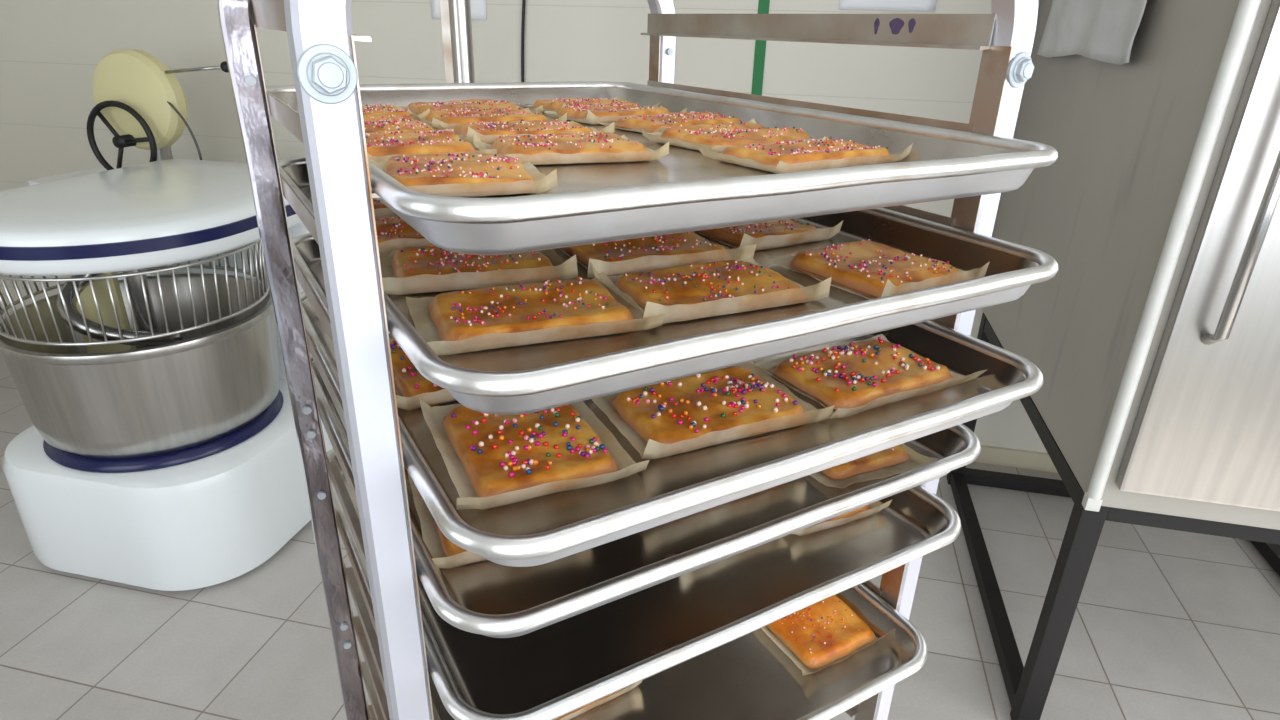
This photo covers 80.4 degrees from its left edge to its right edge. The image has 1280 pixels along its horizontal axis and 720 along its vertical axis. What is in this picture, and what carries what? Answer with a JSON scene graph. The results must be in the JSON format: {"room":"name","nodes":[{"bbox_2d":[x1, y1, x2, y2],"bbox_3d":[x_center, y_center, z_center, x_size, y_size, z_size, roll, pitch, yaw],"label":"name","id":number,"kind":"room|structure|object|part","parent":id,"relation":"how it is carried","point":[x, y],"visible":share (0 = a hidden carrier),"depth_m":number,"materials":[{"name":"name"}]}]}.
{"room":"commercial kitchen","nodes":[
{"label":"commercial kitchen","id":0,"kind":"room"},
{"bbox_2d":[0,0,1046,452],"bbox_3d":[-0.068,-1.108,2.860,7.140,2.900,0.120,6,24,11],"label":"wall","id":1,"kind":"structure","parent":0,"point":[51,51],"depth_m":2.95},
{"bbox_2d":[431,0,485,19],"bbox_3d":[-0.679,-1.424,2.801,0.220,0.300,0.006,6,24,11],"label":"paper sheet","id":2,"kind":"object","parent":1,"relation":"attached to","point":[478,7],"visible":0.48,"depth_m":2.84,"materials":[{"name":"white paper"}]},
{"bbox_2d":[521,0,525,81],"bbox_3d":[-0.376,-1.504,2.684,0.136,1.950,0.012,6,24,11],"label":"hanging cable","id":3,"kind":"object","parent":1,"relation":"hanging from","point":[523,1],"visible":0.34,"depth_m":2.83,"materials":[{"name":"black rubber"}]},
{"bbox_2d":[751,0,769,95],"bbox_3d":[0.423,-1.027,2.705,0.038,2.860,0.004,6,24,11],"label":"stripe","id":4,"kind":"object","parent":1,"relation":"attached to","point":[763,5],"depth_m":2.69,"materials":[{"name":"green paint"}]},
{"bbox_2d":[839,0,936,11],"bbox_3d":[0.829,-1.272,2.495,0.310,0.220,0.006,6,24,11],"label":"paper sheet","id":5,"kind":"object","parent":1,"relation":"attached to","point":[886,5],"visible":1,"depth_m":2.53,"materials":[{"name":"white paper"}]},
{"bbox_2d":[973,445,1057,472],"bbox_3d":[-0.118,0.211,3.367,6.900,0.075,0.018,6,24,11],"label":"baseboard","id":6,"kind":"structure","parent":1,"relation":"attached to","point":[1000,456],"depth_m":3.04,"materials":[{"name":"beige"}]},
{"bbox_2d":[1037,0,1041,20],"bbox_3d":[1.231,-1.343,2.354,0.145,2.000,0.030,6,24,11],"label":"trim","id":7,"kind":"structure","parent":1,"relation":"attached to","point":[1039,1],"depth_m":2.42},
{"bbox_2d":[0,353,1279,719],"bbox_3d":[-0.539,1.038,1.706,7.140,0.120,4.060,6,24,11],"label":"floor","id":8,"kind":"structure","parent":0,"point":[1167,624],"depth_m":2.17,"materials":[{"name":"tile"}]},
{"bbox_2d":[28,49,228,279],"bbox_3d":[-1.914,-0.492,3.124,0.974,1.468,0.440,6,24,11],"label":"machine","id":9,"kind":"object","parent":8,"relation":"on","point":[142,102],"visible":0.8,"depth_m":2.79,"materials":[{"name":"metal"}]},
{"bbox_3d":[-1.600,-1.042,2.719,0.262,0.038,0.012,8,25,15],"label":"lever","id":10,"kind":"part","parent":9,"relation":"part of","materials":[{"name":"silver metal"}]},
{"bbox_3d":[-1.461,-1.035,2.675,0.038,0.038,0.038,6,24,11],"label":"ball knob","id":11,"kind":"part","parent":9,"relation":"part of","materials":[{"name":"black plastic"}]},
{"bbox_2d":[0,159,332,590],"bbox_3d":[-1.493,-0.014,2.504,0.820,1.113,1.064,6,24,11],"label":"mixer","id":12,"kind":"object","parent":8,"relation":"on","point":[160,451],"visible":0.94,"depth_m":2.19,"materials":[{"name":"metal"}]},
{"bbox_2d":[0,273,282,472],"bbox_3d":[-1.520,0.017,2.387,0.741,0.382,0.741,-12,27,-28],"label":"bowl","id":13,"kind":"object","parent":12,"relation":"on","point":[210,396],"depth_m":2.19,"materials":[{"name":"silver metal"}]},
{"bbox_2d":[439,0,474,82],"bbox_3d":[-0.461,-0.723,1.973,0.140,2.890,0.140,6,24,11],"label":"steel post","id":14,"kind":"object","parent":8,"relation":"on","point":[456,24],"visible":0.07,"depth_m":1.92,"materials":[{"name":"metal"}]},
{"bbox_2d":[218,0,1037,719],"bbox_3d":[-0.078,0.393,0.960,0.527,1.684,0.550,-12,27,-28],"label":"rack","id":15,"kind":"object","parent":8,"relation":"on","point":[329,123],"visible":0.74,"depth_m":0.59,"materials":[{"name":"metal"}]},
{"bbox_3d":[-0.368,0.356,0.977,0.001,1.443,0.024,-12,27,-28],"label":"cheek plate","id":16,"kind":"part","parent":15,"relation":"part of","materials":[{"name":"metal"}]},
{"bbox_3d":[-0.154,0.509,0.643,0.001,1.443,0.024,-12,27,-28],"label":"cheek plate","id":17,"kind":"part","parent":15,"relation":"part of","materials":[{"name":"metal"}]},
{"bbox_2d":[326,449,926,719],"bbox_3d":[-0.075,0.214,0.886,0.469,0.032,0.672,-12,27,-28],"label":"sheet pan","id":18,"kind":"object","parent":15,"relation":"on","point":[747,677],"visible":0.24,"depth_m":0.72,"materials":[{"name":"metal"}]},
{"bbox_2d":[555,680,641,719],"bbox_3d":[-0.081,0.287,0.724,0.120,0.023,0.131,-13,28,-30],"label":"pastry","id":19,"kind":"object","parent":18,"relation":"on","point":[586,708],"visible":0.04,"depth_m":0.69,"materials":[{"name":"orange food"}]},
{"bbox_2d":[761,595,886,675],"bbox_3d":[0.175,0.264,0.797,0.118,0.019,0.142,-11,27,-27],"label":"pastry","id":20,"kind":"object","parent":18,"relation":"in","point":[822,634],"visible":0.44,"depth_m":0.77,"materials":[{"name":"orange food"}]},
{"bbox_2d":[310,353,960,719],"bbox_3d":[-0.070,0.078,0.823,0.469,0.032,0.672,-12,27,-28],"label":"sheet pan","id":21,"kind":"object","parent":15,"relation":"on","point":[551,672],"visible":0.4,"depth_m":0.58,"materials":[{"name":"metal"}]},
{"bbox_2d":[792,500,891,535],"bbox_3d":[0.161,0.124,0.744,0.112,0.017,0.127,-10,26,-24],"label":"pastry","id":22,"kind":"object","parent":21,"relation":"on","point":[873,508],"visible":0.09,"depth_m":0.70,"materials":[{"name":"orange food"}]},
{"bbox_2d":[299,291,980,637],"bbox_3d":[-0.068,0.005,0.790,0.469,0.032,0.672,-12,27,-28],"label":"sheet pan","id":23,"kind":"object","parent":15,"relation":"on","point":[488,598],"visible":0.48,"depth_m":0.52,"materials":[{"name":"metal"}]},
{"bbox_2d":[408,473,486,568],"bbox_3d":[-0.114,0.103,0.577,0.117,0.016,0.138,-8,26,-21],"label":"pastry","id":24,"kind":"object","parent":23,"relation":"on","point":[445,554],"visible":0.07,"depth_m":0.53,"materials":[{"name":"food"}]},
{"bbox_2d":[810,444,938,487],"bbox_3d":[0.175,0.070,0.674,0.113,0.014,0.133,-10,26,-25],"label":"pastry","id":25,"kind":"object","parent":23,"relation":"on","point":[877,465],"visible":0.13,"depth_m":0.64,"materials":[{"name":"orange food"}]},
{"bbox_3d":[0.002,0.242,1.258,0.001,1.443,0.024,-12,27,-28],"label":"cheek plate","id":26,"kind":"part","parent":15,"relation":"part of","materials":[{"name":"metal"}]},
{"bbox_2d":[266,81,1057,254],"bbox_3d":[-0.059,-0.212,0.689,0.469,0.032,0.672,-12,27,-28],"label":"sheet pan","id":27,"kind":"object","parent":15,"relation":"on","point":[683,190],"visible":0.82,"depth_m":0.46,"materials":[{"name":"metal"}]},
{"bbox_2d":[287,103,429,120],"bbox_3d":[-0.302,-0.263,0.805,0.125,0.016,0.124,-13,28,-30],"label":"pastry","id":28,"kind":"object","parent":27,"relation":"on","point":[376,109],"visible":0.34,"depth_m":0.80,"materials":[{"name":"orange food"}]},
{"bbox_2d":[363,114,453,133],"bbox_3d":[-0.251,-0.222,0.717,0.122,0.014,0.135,-11,27,-26],"label":"pastry","id":29,"kind":"object","parent":27,"relation":"on","point":[373,123],"visible":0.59,"depth_m":0.70,"materials":[{"name":"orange food"}]},
{"bbox_2d":[365,129,496,162],"bbox_3d":[-0.192,-0.175,0.614,0.127,0.015,0.132,-9,26,-23],"label":"pastry","id":30,"kind":"object","parent":27,"relation":"on","point":[381,147],"visible":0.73,"depth_m":0.58,"materials":[{"name":"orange food"}]},
{"bbox_2d":[367,153,557,198],"bbox_3d":[-0.126,-0.131,0.514,0.120,0.016,0.130,-6,25,-17],"label":"pastry","id":31,"kind":"object","parent":27,"relation":"on","point":[460,174],"visible":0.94,"depth_m":0.48,"materials":[{"name":"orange food"}]},
{"bbox_2d":[388,99,542,114],"bbox_3d":[-0.205,-0.296,0.888,0.146,0.015,0.123,-14,28,-32],"label":"pastry","id":32,"kind":"object","parent":27,"relation":"on","point":[418,108],"visible":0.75,"depth_m":0.88,"materials":[{"name":"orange food"}]},
{"bbox_2d":[407,107,566,128],"bbox_3d":[-0.163,-0.256,0.797,0.143,0.016,0.114,-12,27,-28],"label":"pastry","id":33,"kind":"object","parent":27,"relation":"on","point":[447,119],"visible":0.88,"depth_m":0.78,"materials":[{"name":"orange food"}]},
{"bbox_2d":[440,118,613,144],"bbox_3d":[-0.111,-0.222,0.722,0.142,0.018,0.112,-11,27,-26],"label":"pastry","id":34,"kind":"object","parent":27,"relation":"on","point":[488,133],"visible":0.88,"depth_m":0.70,"materials":[{"name":"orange food"}]},
{"bbox_2d":[473,131,668,164],"bbox_3d":[-0.060,-0.179,0.627,0.143,0.016,0.111,-8,25,-20],"label":"pastry","id":35,"kind":"object","parent":27,"relation":"on","point":[594,147],"visible":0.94,"depth_m":0.60,"materials":[{"name":"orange food"}]},
{"bbox_2d":[520,97,660,111],"bbox_3d":[-0.066,-0.324,0.957,0.143,0.016,0.120,-16,29,-35],"label":"pastry","id":36,"kind":"object","parent":27,"relation":"on","point":[556,104],"visible":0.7,"depth_m":0.94,"materials":[{"name":"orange food"}]},
{"bbox_2d":[544,104,686,124],"bbox_3d":[-0.031,-0.290,0.883,0.144,0.016,0.104,-16,29,-35],"label":"pastry","id":37,"kind":"object","parent":27,"relation":"on","point":[609,114],"visible":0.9,"depth_m":0.86,"materials":[{"name":"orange food"}]},
{"bbox_2d":[598,111,748,132],"bbox_3d":[0.042,-0.256,0.811,0.150,0.014,0.110,-19,31,-39],"label":"pastry","id":38,"kind":"object","parent":27,"relation":"on","point":[652,123],"visible":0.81,"depth_m":0.79,"materials":[{"name":"orange food"}]},
{"bbox_2d":[640,118,829,152],"bbox_3d":[0.093,-0.214,0.719,0.158,0.015,0.118,-16,29,-35],"label":"pastry","id":39,"kind":"object","parent":27,"relation":"on","point":[716,138],"visible":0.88,"depth_m":0.69,"materials":[{"name":"orange food"}]},
{"bbox_2d":[698,136,912,173],"bbox_3d":[0.138,-0.175,0.633,0.157,0.016,0.102,-14,28,-32],"label":"pastry","id":40,"kind":"object","parent":27,"relation":"on","point":[779,157],"visible":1,"depth_m":0.60,"materials":[{"name":"orange food"}]},
{"bbox_2d":[290,233,1042,566],"bbox_3d":[-0.048,-0.054,0.730,0.469,0.032,0.672,-12,27,-28],"label":"sheet pan","id":41,"kind":"object","parent":15,"relation":"on","point":[544,529],"visible":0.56,"depth_m":0.48,"materials":[{"name":"metal"}]},
{"bbox_2d":[389,337,456,410],"bbox_3d":[-0.160,-0.003,0.616,0.116,0.020,0.142,-11,27,-26],"label":"pastry","id":42,"kind":"object","parent":41,"relation":"on","point":[410,385],"visible":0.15,"depth_m":0.56,"materials":[{"name":"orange food"}]},
{"bbox_2d":[419,398,648,509],"bbox_3d":[-0.077,0.051,0.504,0.119,0.016,0.144,-10,26,-24],"label":"pastry","id":43,"kind":"object","parent":41,"relation":"on","point":[491,460],"visible":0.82,"depth_m":0.48,"materials":[{"name":"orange food"}]},
{"bbox_2d":[592,362,834,458],"bbox_3d":[0.048,0.027,0.559,0.153,0.021,0.112,-10,26,-24],"label":"pastry","id":44,"kind":"object","parent":41,"relation":"on","point":[690,413],"visible":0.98,"depth_m":0.54,"materials":[{"name":"orange food"}]},
{"bbox_2d":[749,334,986,418],"bbox_3d":[0.183,0.007,0.620,0.159,0.016,0.116,-12,27,-28],"label":"pastry","id":45,"kind":"object","parent":41,"relation":"on","point":[855,377],"visible":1,"depth_m":0.60,"materials":[{"name":"orange food"}]},
{"bbox_2d":[278,157,1057,414],"bbox_3d":[-0.051,-0.135,0.704,0.469,0.032,0.672,-12,27,-28],"label":"sheet pan","id":46,"kind":"object","parent":15,"relation":"on","point":[523,379],"visible":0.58,"depth_m":0.45,"materials":[{"name":"metal"}]},
{"bbox_2d":[308,198,398,218],"bbox_3d":[-0.260,-0.159,0.754,0.136,0.019,0.120,-11,27,-26],"label":"pastry","id":47,"kind":"object","parent":46,"relation":"on","point":[381,210],"visible":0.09,"depth_m":0.71,"materials":[{"name":"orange food"}]},
{"bbox_2d":[375,217,434,254],"bbox_3d":[-0.195,-0.116,0.662,0.141,0.018,0.118,-10,26,-24],"label":"pastry","id":48,"kind":"object","parent":46,"relation":"on","point":[393,234],"visible":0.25,"depth_m":0.63,"materials":[{"name":"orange food"}]},
{"bbox_2d":[379,244,577,294],"bbox_3d":[-0.130,-0.080,0.580,0.144,0.021,0.109,-7,25,-19],"label":"pastry","id":49,"kind":"object","parent":46,"relation":"on","point":[414,269],"visible":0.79,"depth_m":0.56,"materials":[{"name":"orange food"}]},
{"bbox_2d":[406,272,664,354],"bbox_3d":[-0.071,-0.035,0.490,0.146,0.015,0.111,-8,26,-21],"label":"pastry","id":50,"kind":"object","parent":46,"relation":"on","point":[454,322],"visible":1,"depth_m":0.47,"materials":[{"name":"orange food"}]},
{"bbox_2d":[559,231,756,277],"bbox_3d":[0.003,-0.097,0.630,0.145,0.019,0.118,-10,26,-24],"label":"pastry","id":51,"kind":"object","parent":46,"relation":"on","point":[613,258],"visible":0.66,"depth_m":0.60,"materials":[{"name":"orange food"}]},
{"bbox_2d":[591,256,831,323],"bbox_3d":[0.047,-0.058,0.543,0.147,0.020,0.106,-10,26,-24],"label":"pastry","id":52,"kind":"object","parent":46,"relation":"on","point":[717,288],"visible":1,"depth_m":0.53,"materials":[{"name":"orange food"}]},
{"bbox_2d":[693,219,842,250],"bbox_3d":[0.100,-0.132,0.714,0.117,0.019,0.138,-13,27,-29],"label":"pastry","id":53,"kind":"object","parent":46,"relation":"on","point":[781,233],"visible":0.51,"depth_m":0.68,"materials":[{"name":"orange food"}]},
{"bbox_2d":[764,239,988,299],"bbox_3d":[0.184,-0.079,0.597,0.123,0.022,0.125,-14,28,-31],"label":"pastry","id":54,"kind":"object","parent":46,"relation":"on","point":[868,269],"visible":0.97,"depth_m":0.58,"materials":[{"name":"orange food"}]},
{"bbox_3d":[0.254,0.422,0.865,0.001,1.443,0.024,-12,27,-28],"label":"cheek plate","id":55,"kind":"part","parent":15,"relation":"part of","materials":[{"name":"metal"}]},
{"bbox_2d":[946,313,1279,719],"bbox_3d":[1.575,0.435,2.197,1.020,0.690,1.200,6,24,11],"label":"stand","id":56,"kind":"object","parent":8,"relation":"on","point":[1028,686],"visible":0.41,"depth_m":1.83,"materials":[{"name":"black metal"}]},
{"bbox_3d":[1.229,0.158,2.805,0.050,0.690,0.050,6,24,11],"label":"leg","id":57,"kind":"part","parent":56,"relation":"part of","materials":[{"name":"black paint"}]},
{"bbox_3d":[1.094,0.665,2.416,0.044,0.046,1.100,6,24,11],"label":"rail","id":58,"kind":"part","parent":56,"relation":"part of","materials":[{"name":"black metal"}]},
{"bbox_3d":[1.694,0.496,2.837,0.920,0.046,0.044,6,24,11],"label":"rail","id":59,"kind":"part","parent":56,"relation":"part of","materials":[{"name":"black metal"}]},
{"bbox_3d":[1.110,0.091,2.162,0.044,0.046,1.100,6,24,11],"label":"rail","id":60,"kind":"part","parent":56,"relation":"part of","materials":[{"name":"black metal"}]},
{"bbox_3d":[0.975,0.605,1.776,0.050,0.690,0.050,6,24,11],"label":"leg","id":61,"kind":"part","parent":56,"relation":"part of","materials":[{"name":"black paint"}]},
{"bbox_2d":[981,0,1279,529],"bbox_3d":[1.592,-0.480,1.802,1.038,1.300,1.430,6,24,11],"label":"refrigerator","id":62,"kind":"object","parent":56,"relation":"on","point":[1154,337],"visible":0.96,"depth_m":1.48,"materials":[{"name":"metal"}]},
{"bbox_2d":[1037,0,1146,64],"bbox_3d":[1.120,-0.997,1.828,0.033,0.514,0.793,7,24,12],"label":"cloth","id":63,"kind":"object","parent":62,"relation":"hanging from","point":[1100,30],"visible":1,"depth_m":1.80,"materials":[{"name":"white fabric"}]},
{"bbox_3d":[1.458,-0.231,1.217,0.960,1.190,0.031,6,24,11],"label":"door","id":64,"kind":"part","parent":62,"relation":"part of","materials":[{"name":"metal"}]},
{"bbox_3d":[1.039,-0.258,1.265,0.022,0.519,0.055,6,24,11],"label":"handle","id":65,"kind":"part","parent":62,"relation":"part of","materials":[{"name":"silver metal"}]},
{"bbox_3d":[1.456,0.368,1.555,0.920,0.046,0.044,6,24,11],"label":"rail","id":66,"kind":"part","parent":56,"relation":"part of","materials":[{"name":"black metal"}]},
{"bbox_3d":[2.040,0.773,2.229,0.044,0.046,1.100,6,24,11],"label":"rail","id":67,"kind":"part","parent":56,"relation":"part of","materials":[{"name":"black metal"}]}
]}

